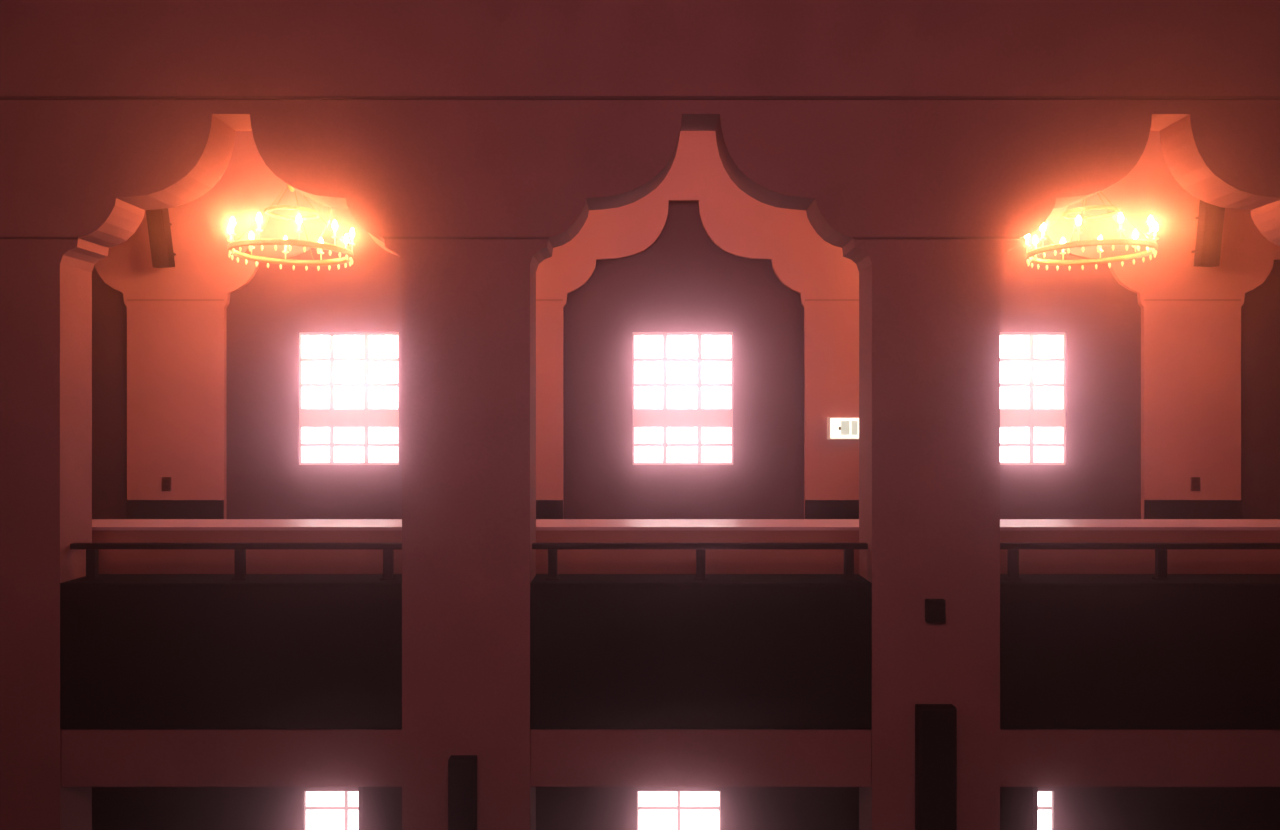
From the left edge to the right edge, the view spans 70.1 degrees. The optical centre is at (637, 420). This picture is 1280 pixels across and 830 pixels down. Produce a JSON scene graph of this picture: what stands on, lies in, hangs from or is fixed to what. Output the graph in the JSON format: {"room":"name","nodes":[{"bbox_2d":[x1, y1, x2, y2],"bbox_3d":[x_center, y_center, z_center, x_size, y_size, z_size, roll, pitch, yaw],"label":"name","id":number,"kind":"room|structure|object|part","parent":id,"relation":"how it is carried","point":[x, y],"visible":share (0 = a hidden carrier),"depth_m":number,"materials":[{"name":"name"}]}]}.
{"room":"concert hall","nodes":[
{"label":"concert hall","id":0,"kind":"room"},
{"bbox_2d":[0,0,1279,829],"bbox_3d":[0.750,0.700,12.350,24.500,16.600,0.700,0,0,0],"label":"wall","id":1,"kind":"structure","parent":0,"point":[90,171],"depth_m":12.00,"materials":[{"name":"red paint"}]},
{"bbox_2d":[0,237,78,238],"bbox_3d":[-9.428,-2.408,11.992,4.145,0.032,0.015,0,0,0],"label":"trim","id":2,"kind":"structure","parent":1,"relation":"attached to","point":[0,237],"depth_m":11.98,"materials":[{"name":"red paint"}]},
{"bbox_2d":[62,729,401,786],"bbox_3d":[-5.355,4.441,12.370,4.500,0.776,0.660,0,0,0],"label":"beam","id":3,"kind":"structure","parent":1,"relation":"attached to","point":[90,757],"depth_m":12.04,"materials":[{"name":"red paint"}]},
{"bbox_2d":[448,755,476,829],"bbox_3d":[-2.288,5.029,11.906,0.350,1.270,0.188,0,0,0],"label":"wall box","id":4,"kind":"object","parent":1,"relation":"attached to","point":[462,769],"visible":1,"depth_m":11.81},
{"bbox_2d":[383,237,548,238],"bbox_3d":[-2.263,-2.408,11.992,2.184,0.032,0.015,0,0,0],"label":"trim","id":5,"kind":"structure","parent":1,"relation":"attached to","point":[383,237],"depth_m":11.98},
{"bbox_2d":[0,96,1279,99],"bbox_3d":[0.750,-4.247,11.990,24.500,0.046,0.020,0,0,0],"label":"trim","id":6,"kind":"structure","parent":1,"relation":"attached to","point":[1,97],"depth_m":11.98,"materials":[{"name":"red paint"}]},
{"bbox_2d":[530,729,870,786],"bbox_3d":[0.829,4.441,12.370,4.500,0.776,0.660,0,0,0],"label":"beam","id":7,"kind":"structure","parent":1,"relation":"attached to","point":[558,757],"depth_m":12.04,"materials":[{"name":"red paint"}]},
{"bbox_2d":[925,599,945,622],"bbox_3d":[3.895,2.486,11.946,0.248,0.300,0.108,0,0,0],"label":"wall box","id":8,"kind":"object","parent":1,"relation":"attached to","point":[935,609],"visible":1,"depth_m":11.89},
{"bbox_2d":[915,704,956,829],"bbox_3d":[3.888,4.705,11.906,0.492,1.970,0.188,0,0,0],"label":"loudspeaker","id":9,"kind":"object","parent":1,"relation":"attached to","point":[935,724],"visible":1,"depth_m":11.81,"materials":[{"name":"black plastic"}]},
{"bbox_2d":[853,237,1018,238],"bbox_3d":[3.921,-2.408,11.992,2.184,0.032,0.015,0,0,0],"label":"trim","id":10,"kind":"structure","parent":1,"relation":"attached to","point":[853,237],"depth_m":11.98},
{"bbox_2d":[1000,729,1279,786],"bbox_3d":[7.013,4.441,12.370,4.500,0.776,0.660,0,0,0],"label":"beam","id":11,"kind":"structure","parent":1,"relation":"attached to","point":[1028,757],"depth_m":12.04,"materials":[{"name":"red paint"}]},
{"bbox_2d":[92,201,1279,829],"bbox_3d":[0.750,0.906,16.816,24.500,17.013,0.548,0,0,0],"label":"wall","id":12,"kind":"structure","parent":0,"point":[683,282],"depth_m":16.54,"materials":[{"name":"paint"}]},
{"bbox_2d":[304,791,358,829],"bbox_3d":[-5.314,8.061,16.630,1.523,2.702,0.060,0,0,0],"label":"window","id":13,"kind":"structure","parent":12,"relation":"in","point":[323,810],"depth_m":16.63,"materials":[{"name":"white glass"}]},
{"bbox_2d":[299,332,398,464],"bbox_3d":[-5.250,-0.408,16.630,1.832,2.412,0.060,0,0,0],"label":"window","id":14,"kind":"structure","parent":12,"relation":"in","point":[349,381],"depth_m":16.63,"materials":[{"name":"glass"}]},
{"bbox_2d":[637,791,720,829],"bbox_3d":[0.744,8.061,16.630,1.523,2.702,0.060,0,0,0],"label":"window","id":15,"kind":"structure","parent":12,"relation":"in","point":[656,810],"depth_m":16.63,"materials":[{"name":"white glass"}]},
{"bbox_2d":[633,332,732,464],"bbox_3d":[0.816,-0.408,16.630,1.832,2.412,0.060,0,0,0],"label":"window","id":16,"kind":"structure","parent":12,"relation":"in","point":[683,381],"depth_m":16.63,"materials":[{"name":"glass"}]},
{"bbox_2d":[1000,332,1064,464],"bbox_3d":[6.864,-0.408,16.630,1.832,2.412,0.060,0,0,0],"label":"window","id":17,"kind":"structure","parent":12,"relation":"in","point":[1032,364],"depth_m":16.63,"materials":[{"name":"glass"}]},
{"bbox_2d":[1038,791,1052,829],"bbox_3d":[6.801,8.061,16.630,1.523,2.702,0.060,0,0,0],"label":"window","id":18,"kind":"structure","parent":12,"relation":"in","point":[1045,798],"depth_m":16.63,"materials":[{"name":"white glass"}]},
{"bbox_2d":[92,530,1279,573],"bbox_3d":[0.750,2.298,13.825,24.500,1.404,0.990,0,0,0],"label":"wall","id":19,"kind":"structure","parent":0,"point":[111,561],"depth_m":13.33,"materials":[{"name":"paint"}]},
{"bbox_2d":[92,519,1279,529],"bbox_3d":[0.750,1.571,13.825,24.500,0.050,1.050,0,0,0],"label":"trim","id":20,"kind":"structure","parent":19,"relation":"on","point":[97,524],"depth_m":13.62,"materials":[{"name":"paint"}]},
{"bbox_2d":[95,131,1279,518],"bbox_3d":[0.829,-1.774,16.490,28.806,11.653,0.100,0,0,0],"label":"arches","id":21,"kind":"structure","parent":0,"point":[177,350],"depth_m":16.44,"materials":[{"name":"paint"}]},
{"bbox_2d":[146,208,175,267],"bbox_3d":[-8.361,-3.228,16.122,0.378,1.097,0.653,0,0,0],"label":"loudspeaker","id":22,"kind":"object","parent":21,"relation":"attached to","point":[158,222],"visible":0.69,"depth_m":15.86,"materials":[{"name":"paint"}]},
{"bbox_2d":[147,209,166,264],"bbox_3d":[-8.359,-3.217,15.844,0.238,0.982,0.012,-5,5,0],"label":"grille","id":23,"kind":"object","parent":22,"relation":"attached to","point":[156,222],"depth_m":15.85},
{"bbox_2d":[162,477,170,490],"bbox_3d":[-8.482,1.133,16.423,0.144,0.234,0.034,0,0,0],"label":"wall socket","id":24,"kind":"object","parent":21,"relation":"attached to","point":[166,481],"visible":1,"depth_m":16.41,"materials":[{"name":"plastic"}]},
{"bbox_2d":[163,480,168,487],"bbox_3d":[-8.490,1.136,16.409,0.091,0.151,0.006,0,0,0],"label":"outlet","id":25,"kind":"object","parent":24,"relation":"attached to","point":[165,482],"depth_m":16.40,"materials":[{"name":"black plastic"}]},
{"bbox_2d":[126,500,223,518],"bbox_3d":[-8.337,2.212,16.425,1.749,1.576,0.030,0,0,0],"label":"baseboard","id":26,"kind":"structure","parent":21,"relation":"attached to","point":[135,509],"depth_m":16.41,"materials":[{"name":"black wood"}]},
{"bbox_2d":[127,299,223,300],"bbox_3d":[-8.337,-2.179,16.437,1.749,0.032,0.006,0,0,0],"label":"trim","id":27,"kind":"structure","parent":21,"relation":"attached to","point":[127,299],"depth_m":16.43,"materials":[{"name":"red paint"}]},
{"bbox_2d":[536,500,562,518],"bbox_3d":[-2.226,2.212,16.425,1.749,1.576,0.030,0,0,0],"label":"baseboard","id":28,"kind":"structure","parent":21,"relation":"attached to","point":[545,509],"depth_m":16.41,"materials":[{"name":"black wood"}]},
{"bbox_2d":[536,299,562,300],"bbox_3d":[-2.226,-2.179,16.437,1.749,0.032,0.006,0,0,0],"label":"trim","id":29,"kind":"structure","parent":21,"relation":"attached to","point":[536,299],"depth_m":16.43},
{"bbox_2d":[805,500,858,518],"bbox_3d":[3.885,2.212,16.425,1.749,1.576,0.030,0,0,0],"label":"baseboard","id":30,"kind":"structure","parent":21,"relation":"attached to","point":[814,509],"depth_m":16.41,"materials":[{"name":"black wood"}]},
{"bbox_2d":[805,299,858,300],"bbox_3d":[3.885,-2.179,16.437,1.749,0.032,0.006,0,0,0],"label":"trim","id":31,"kind":"structure","parent":21,"relation":"attached to","point":[805,299],"depth_m":16.43,"materials":[{"name":"red paint"}]},
{"bbox_2d":[827,417,858,439],"bbox_3d":[3.692,0.130,16.345,0.573,0.406,0.191,0,0,0],"label":"lit sign","id":32,"kind":"object","parent":21,"relation":"attached to","point":[838,428],"visible":0.84,"depth_m":16.27,"materials":[{"name":"white plastic"}]},
{"bbox_2d":[1144,299,1240,300],"bbox_3d":[9.996,-2.179,16.437,1.749,0.032,0.006,0,0,0],"label":"trim","id":33,"kind":"structure","parent":21,"relation":"attached to","point":[1144,299],"depth_m":16.43,"materials":[{"name":"red paint"}]},
{"bbox_2d":[1144,500,1241,518],"bbox_3d":[9.996,2.212,16.425,1.749,1.576,0.030,0,0,0],"label":"baseboard","id":34,"kind":"structure","parent":21,"relation":"attached to","point":[1153,509],"depth_m":16.41,"materials":[{"name":"brown wood"}]},
{"bbox_2d":[1191,477,1199,490],"bbox_3d":[10.029,1.133,16.423,0.144,0.234,0.034,0,0,0],"label":"wall socket","id":35,"kind":"object","parent":21,"relation":"attached to","point":[1195,481],"visible":1,"depth_m":16.41,"materials":[{"name":"plastic"}]},
{"bbox_2d":[1193,480,1198,487],"bbox_3d":[10.041,1.136,16.409,0.091,0.151,0.006,0,0,0],"label":"outlet","id":36,"kind":"object","parent":35,"relation":"attached to","point":[1195,482],"depth_m":16.40,"materials":[{"name":"black plastic"}]},
{"bbox_2d":[1191,200,1224,266],"bbox_3d":[10.004,-3.306,16.121,0.383,1.213,0.660,0,0,0],"label":"loudspeaker","id":37,"kind":"object","parent":21,"relation":"attached to","point":[1207,251],"visible":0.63,"depth_m":15.87,"materials":[{"name":"paint"}]},
{"bbox_2d":[1203,204,1223,262],"bbox_3d":[10.003,-3.296,15.844,0.266,1.094,0.012,2,5,0],"label":"grille","id":38,"kind":"object","parent":37,"relation":"attached to","point":[1213,217],"depth_m":15.85,"materials":[{"name":"brown metal"}]},
{"bbox_3d":[0.750,-7.700,6.545,24.500,0.200,21.090,0,0,0],"label":"ceiling","id":39,"kind":"structure","parent":0,"visible":0},
{"bbox_2d":[227,183,354,270],"bbox_3d":[-5.349,-5.034,14.100,1.871,5.133,1.869,0,0,0],"label":"chandelier","id":40,"kind":"object","parent":39,"relation":"hanging from","point":[251,241],"visible":0.96,"depth_m":13.93,"materials":[{"name":"gold metal"}]},
{"bbox_2d":[227,224,233,242],"bbox_3d":[-6.235,-2.825,13.960,0.100,0.375,0.098,0,0,0],"label":"candle","id":41,"kind":"object","parent":40,"relation":"on","point":[229,229],"depth_m":13.94,"materials":[{"name":"white wax"}]},
{"bbox_2d":[229,217,235,241],"bbox_3d":[-5.983,-2.825,13.466,0.100,0.375,0.098,0,0,0],"label":"candle","id":42,"kind":"object","parent":40,"relation":"on","point":[232,222],"depth_m":13.45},
{"bbox_2d":[248,232,254,253],"bbox_3d":[-6.148,-2.825,14.507,0.100,0.375,0.098,0,0,0],"label":"candle","id":43,"kind":"object","parent":40,"relation":"on","point":[251,236],"depth_m":14.49,"materials":[{"name":"white wax"}]},
{"bbox_2d":[256,213,262,238],"bbox_3d":[-5.490,-2.825,13.214,0.100,0.375,0.098,0,0,0],"label":"candle","id":44,"kind":"object","parent":40,"relation":"on","point":[259,219],"depth_m":13.20,"materials":[{"name":"white wax"}]},
{"bbox_3d":[-5.636,-3.142,13.717,0.012,1.018,0.846,0,0,37],"label":"chain","id":45,"kind":"part","parent":40,"relation":"part of","materials":[{"name":"gold metal"}]},
{"bbox_3d":[-5.802,-3.142,14.254,0.846,1.018,0.012,0,0,19],"label":"chain","id":46,"kind":"part","parent":40,"relation":"part of","materials":[{"name":"gold metal"}]},
{"bbox_2d":[282,237,288,258],"bbox_3d":[-5.756,-2.825,14.899,0.100,0.375,0.098,0,0,0],"label":"candle","id":47,"kind":"object","parent":40,"relation":"on","point":[285,251],"depth_m":14.88,"materials":[{"name":"white wax"}]},
{"bbox_3d":[-5.349,-5.574,14.100,0.260,4.053,0.260,0,0,0],"label":"stem","id":48,"kind":"part","parent":40,"relation":"part of","materials":[{"name":"gold metal"}]},
{"bbox_2d":[296,215,302,239],"bbox_3d":[-4.942,-2.825,13.301,0.100,0.375,0.098,0,0,0],"label":"candle","id":49,"kind":"object","parent":40,"relation":"on","point":[299,220],"depth_m":13.28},
{"bbox_3d":[-5.074,-3.142,13.709,0.012,1.018,0.846,0,0,-35],"label":"chain","id":50,"kind":"part","parent":40,"relation":"part of","materials":[{"name":"gold metal"}]},
{"bbox_2d":[319,238,323,259],"bbox_3d":[-5.209,-2.825,14.986,0.100,0.375,0.098,0,0,0],"label":"candle","id":51,"kind":"object","parent":40,"relation":"on","point":[320,240],"depth_m":14.97,"materials":[{"name":"white wax"}]},
{"bbox_3d":[-4.893,-3.142,14.241,0.846,1.018,0.012,0,0,-17],"label":"chain","id":52,"kind":"part","parent":40,"relation":"part of","materials":[{"name":"gold metal"}]},
{"bbox_2d":[331,221,337,244],"bbox_3d":[-4.550,-2.825,13.693,0.100,0.375,0.098,0,0,0],"label":"candle","id":53,"kind":"object","parent":40,"relation":"on","point":[334,225],"depth_m":13.67,"materials":[{"name":"white wax"}]},
{"bbox_2d":[344,235,347,247],"bbox_3d":[-4.715,-2.825,14.734,0.100,0.375,0.098,0,0,0],"label":"candle","id":54,"kind":"object","parent":40,"relation":"on","point":[345,238],"depth_m":14.72,"materials":[{"name":"white wax"}]},
{"bbox_2d":[349,228,354,251],"bbox_3d":[-4.464,-2.825,14.240,0.100,0.375,0.098,0,0,0],"label":"candle","id":55,"kind":"object","parent":40,"relation":"on","point":[352,244],"depth_m":14.22,"materials":[{"name":"white wax"}]},
{"bbox_2d":[1024,191,1158,270],"bbox_3d":[6.988,-5.034,14.100,1.833,5.133,1.891,0,0,0],"label":"chandelier","id":56,"kind":"object","parent":39,"relation":"hanging from","point":[1153,246],"visible":0.91,"depth_m":13.89,"materials":[{"name":"gold metal"}]},
{"bbox_2d":[1024,234,1030,251],"bbox_3d":[6.135,-2.825,14.377,0.100,0.375,0.098,0,0,0],"label":"candle","id":57,"kind":"object","parent":56,"relation":"on","point":[1027,245],"depth_m":14.36,"materials":[{"name":"white wax"}]},
{"bbox_2d":[1033,236,1037,248],"bbox_3d":[6.461,-2.825,14.825,0.100,0.375,0.098,0,0,0],"label":"candle","id":58,"kind":"object","parent":56,"relation":"on","point":[1035,240],"depth_m":14.81,"materials":[{"name":"white wax"}]},
{"bbox_2d":[1039,224,1045,246],"bbox_3d":[6.135,-2.825,13.823,0.100,0.375,0.098,0,0,0],"label":"candle","id":59,"kind":"object","parent":56,"relation":"on","point":[1042,227],"depth_m":13.80,"materials":[{"name":"white wax"}]},
{"bbox_3d":[6.535,-3.142,14.254,0.846,1.018,0.012,0,0,19],"label":"chain","id":60,"kind":"part","parent":56,"relation":"part of","materials":[{"name":"gold metal"}]},
{"bbox_2d":[1060,238,1065,259],"bbox_3d":[6.988,-2.825,14.997,0.100,0.375,0.098,0,0,0],"label":"candle","id":61,"kind":"object","parent":56,"relation":"on","point":[1062,241],"depth_m":14.98,"materials":[{"name":"white wax"}]},
{"bbox_3d":[6.995,-3.142,14.578,0.012,1.018,0.846,0,0,1],"label":"chain","id":62,"kind":"part","parent":56,"relation":"part of","materials":[{"name":"gold metal"}]},
{"bbox_2d":[1075,216,1081,240],"bbox_3d":[6.461,-2.825,13.374,0.100,0.375,0.098,0,0,0],"label":"candle","id":63,"kind":"object","parent":56,"relation":"on","point":[1078,221],"depth_m":13.36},
{"bbox_2d":[1097,236,1103,257],"bbox_3d":[7.515,-2.825,14.825,0.100,0.375,0.098,0,0,0],"label":"candle","id":64,"kind":"object","parent":56,"relation":"on","point":[1100,250],"depth_m":14.81,"materials":[{"name":"white wax"}]},
{"bbox_3d":[7.445,-3.142,14.241,0.846,1.018,0.012,0,0,-17],"label":"chain","id":65,"kind":"part","parent":56,"relation":"part of","materials":[{"name":"gold metal"}]},
{"bbox_2d":[1117,213,1124,237],"bbox_3d":[6.988,-2.825,13.203,0.100,0.375,0.098,0,0,0],"label":"candle","id":66,"kind":"object","parent":56,"relation":"on","point":[1120,218],"depth_m":13.18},
{"bbox_3d":[7.264,-3.142,13.709,0.012,1.018,0.846,0,0,-35],"label":"chain","id":67,"kind":"part","parent":56,"relation":"part of","materials":[{"name":"gold metal"}]},
{"bbox_2d":[1132,230,1137,251],"bbox_3d":[7.841,-2.825,14.377,0.100,0.375,0.098,0,0,0],"label":"candle","id":68,"kind":"object","parent":56,"relation":"on","point":[1135,234],"depth_m":14.36,"materials":[{"name":"white wax"}]},
{"bbox_2d":[1147,216,1153,240],"bbox_3d":[7.515,-2.825,13.374,0.100,0.375,0.098,0,0,0],"label":"candle","id":69,"kind":"object","parent":56,"relation":"on","point":[1150,221],"depth_m":13.36,"materials":[{"name":"white wax"}]},
{"bbox_2d":[1152,222,1158,241],"bbox_3d":[7.841,-2.825,13.823,0.100,0.375,0.098,0,0,0],"label":"candle","id":70,"kind":"object","parent":56,"relation":"on","point":[1155,227],"depth_m":13.80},
{"bbox_3d":[0.750,9.100,6.545,24.500,0.200,21.090,0,0,0],"label":"floor","id":71,"kind":"structure","parent":0,"visible":0},
{"bbox_2d":[359,787,401,829],"bbox_3d":[-3.478,6.915,12.600,0.746,4.171,0.060,0,0,0],"label":"wall","id":72,"kind":"structure","parent":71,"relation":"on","point":[380,808],"depth_m":12.59,"materials":[{"name":"paint"}]},
{"bbox_3d":[-3.478,6.915,12.600,0.746,4.171,0.060,0,0,0],"label":"frame","id":73,"kind":"part","parent":72,"relation":"part of","materials":[{"name":"wood"}]},
{"bbox_2d":[1000,787,1037,829],"bbox_3d":[5.136,6.915,12.600,0.746,4.171,0.060,0,0,0],"label":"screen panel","id":74,"kind":"object","parent":71,"relation":"on","point":[1018,805],"visible":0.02,"depth_m":12.59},
{"bbox_3d":[5.136,6.915,12.600,0.746,4.171,0.060,0,0,0],"label":"frame","id":75,"kind":"part","parent":74,"relation":"part of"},
{"bbox_3d":[0.750,3.526,14.620,24.500,1.053,3.840,0,0,0],"label":"floor","id":76,"kind":"structure","parent":0,"visible":0},
{"bbox_2d":[60,574,401,728],"bbox_3d":[-5.355,3.092,12.349,4.496,1.921,0.722,0,0,0],"label":"parapet","id":77,"kind":"object","parent":76,"relation":"on","point":[138,651],"visible":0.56,"depth_m":12.00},
{"bbox_2d":[70,543,401,579],"bbox_3d":[-5.355,1.885,12.250,4.496,0.493,0.120,0,0,0],"label":"railing","id":78,"kind":"object","parent":77,"relation":"on","point":[92,549],"visible":0.89,"depth_m":12.20,"materials":[{"name":"paint"}]},
{"bbox_3d":[-7.330,1.925,12.250,0.181,0.412,0.120,0,0,0],"label":"post","id":79,"kind":"part","parent":78,"relation":"part of","materials":[{"name":"paint"}]},
{"bbox_3d":[-5.355,1.679,12.250,4.496,0.081,0.100,0,0,0],"label":"rail","id":80,"kind":"part","parent":78,"relation":"part of","materials":[{"name":"metal"}]},
{"bbox_3d":[-5.342,1.925,12.250,0.181,0.412,0.120,0,0,0],"label":"post","id":81,"kind":"part","parent":78,"relation":"part of","materials":[{"name":"paint"}]},
{"bbox_3d":[-3.354,1.925,12.250,0.181,0.412,0.120,0,0,0],"label":"post","id":82,"kind":"part","parent":78,"relation":"part of","materials":[{"name":"paint"}]},
{"bbox_2d":[530,574,871,728],"bbox_3d":[0.829,3.092,12.349,4.496,1.921,0.722,0,0,0],"label":"parapet","id":83,"kind":"object","parent":76,"relation":"on","point":[608,651],"visible":0.95,"depth_m":12.00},
{"bbox_2d":[532,543,867,579],"bbox_3d":[0.829,1.885,12.250,4.496,0.493,0.120,0,0,0],"label":"railing","id":84,"kind":"object","parent":83,"relation":"on","point":[552,548],"visible":1,"depth_m":12.20,"materials":[{"name":"paint"}]},
{"bbox_3d":[-1.146,1.925,12.250,0.181,0.412,0.120,0,0,0],"label":"post","id":85,"kind":"part","parent":84,"relation":"part of","materials":[{"name":"paint"}]},
{"bbox_3d":[0.829,1.679,12.250,4.496,0.081,0.100,0,0,0],"label":"rail","id":86,"kind":"part","parent":84,"relation":"part of","materials":[{"name":"metal"}]},
{"bbox_3d":[0.842,1.925,12.250,0.181,0.412,0.120,0,0,0],"label":"post","id":87,"kind":"part","parent":84,"relation":"part of","materials":[{"name":"paint"}]},
{"bbox_3d":[2.830,1.925,12.250,0.181,0.412,0.120,0,0,0],"label":"post","id":88,"kind":"part","parent":84,"relation":"part of","materials":[{"name":"paint"}]},
{"bbox_2d":[1000,574,1279,728],"bbox_3d":[7.013,3.092,12.349,4.496,1.921,0.722,0,0,0],"label":"parapet","id":89,"kind":"object","parent":76,"relation":"on","point":[1078,651],"visible":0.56,"depth_m":12.00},
{"bbox_2d":[1000,543,1279,579],"bbox_3d":[7.013,1.885,12.250,4.496,0.493,0.120,0,0,0],"label":"railing","id":90,"kind":"object","parent":89,"relation":"on","point":[1012,548],"visible":0.86,"depth_m":12.20,"materials":[{"name":"paint"}]},
{"bbox_3d":[5.039,1.925,12.250,0.181,0.412,0.120,0,0,0],"label":"post","id":91,"kind":"part","parent":90,"relation":"part of","materials":[{"name":"paint"}]},
{"bbox_3d":[7.013,1.679,12.250,4.496,0.081,0.100,0,0,0],"label":"rail","id":92,"kind":"part","parent":90,"relation":"part of","materials":[{"name":"paint"}]},
{"bbox_3d":[7.027,1.925,12.250,0.181,0.412,0.120,0,0,0],"label":"post","id":93,"kind":"part","parent":90,"relation":"part of","materials":[{"name":"metal"}]}
]}

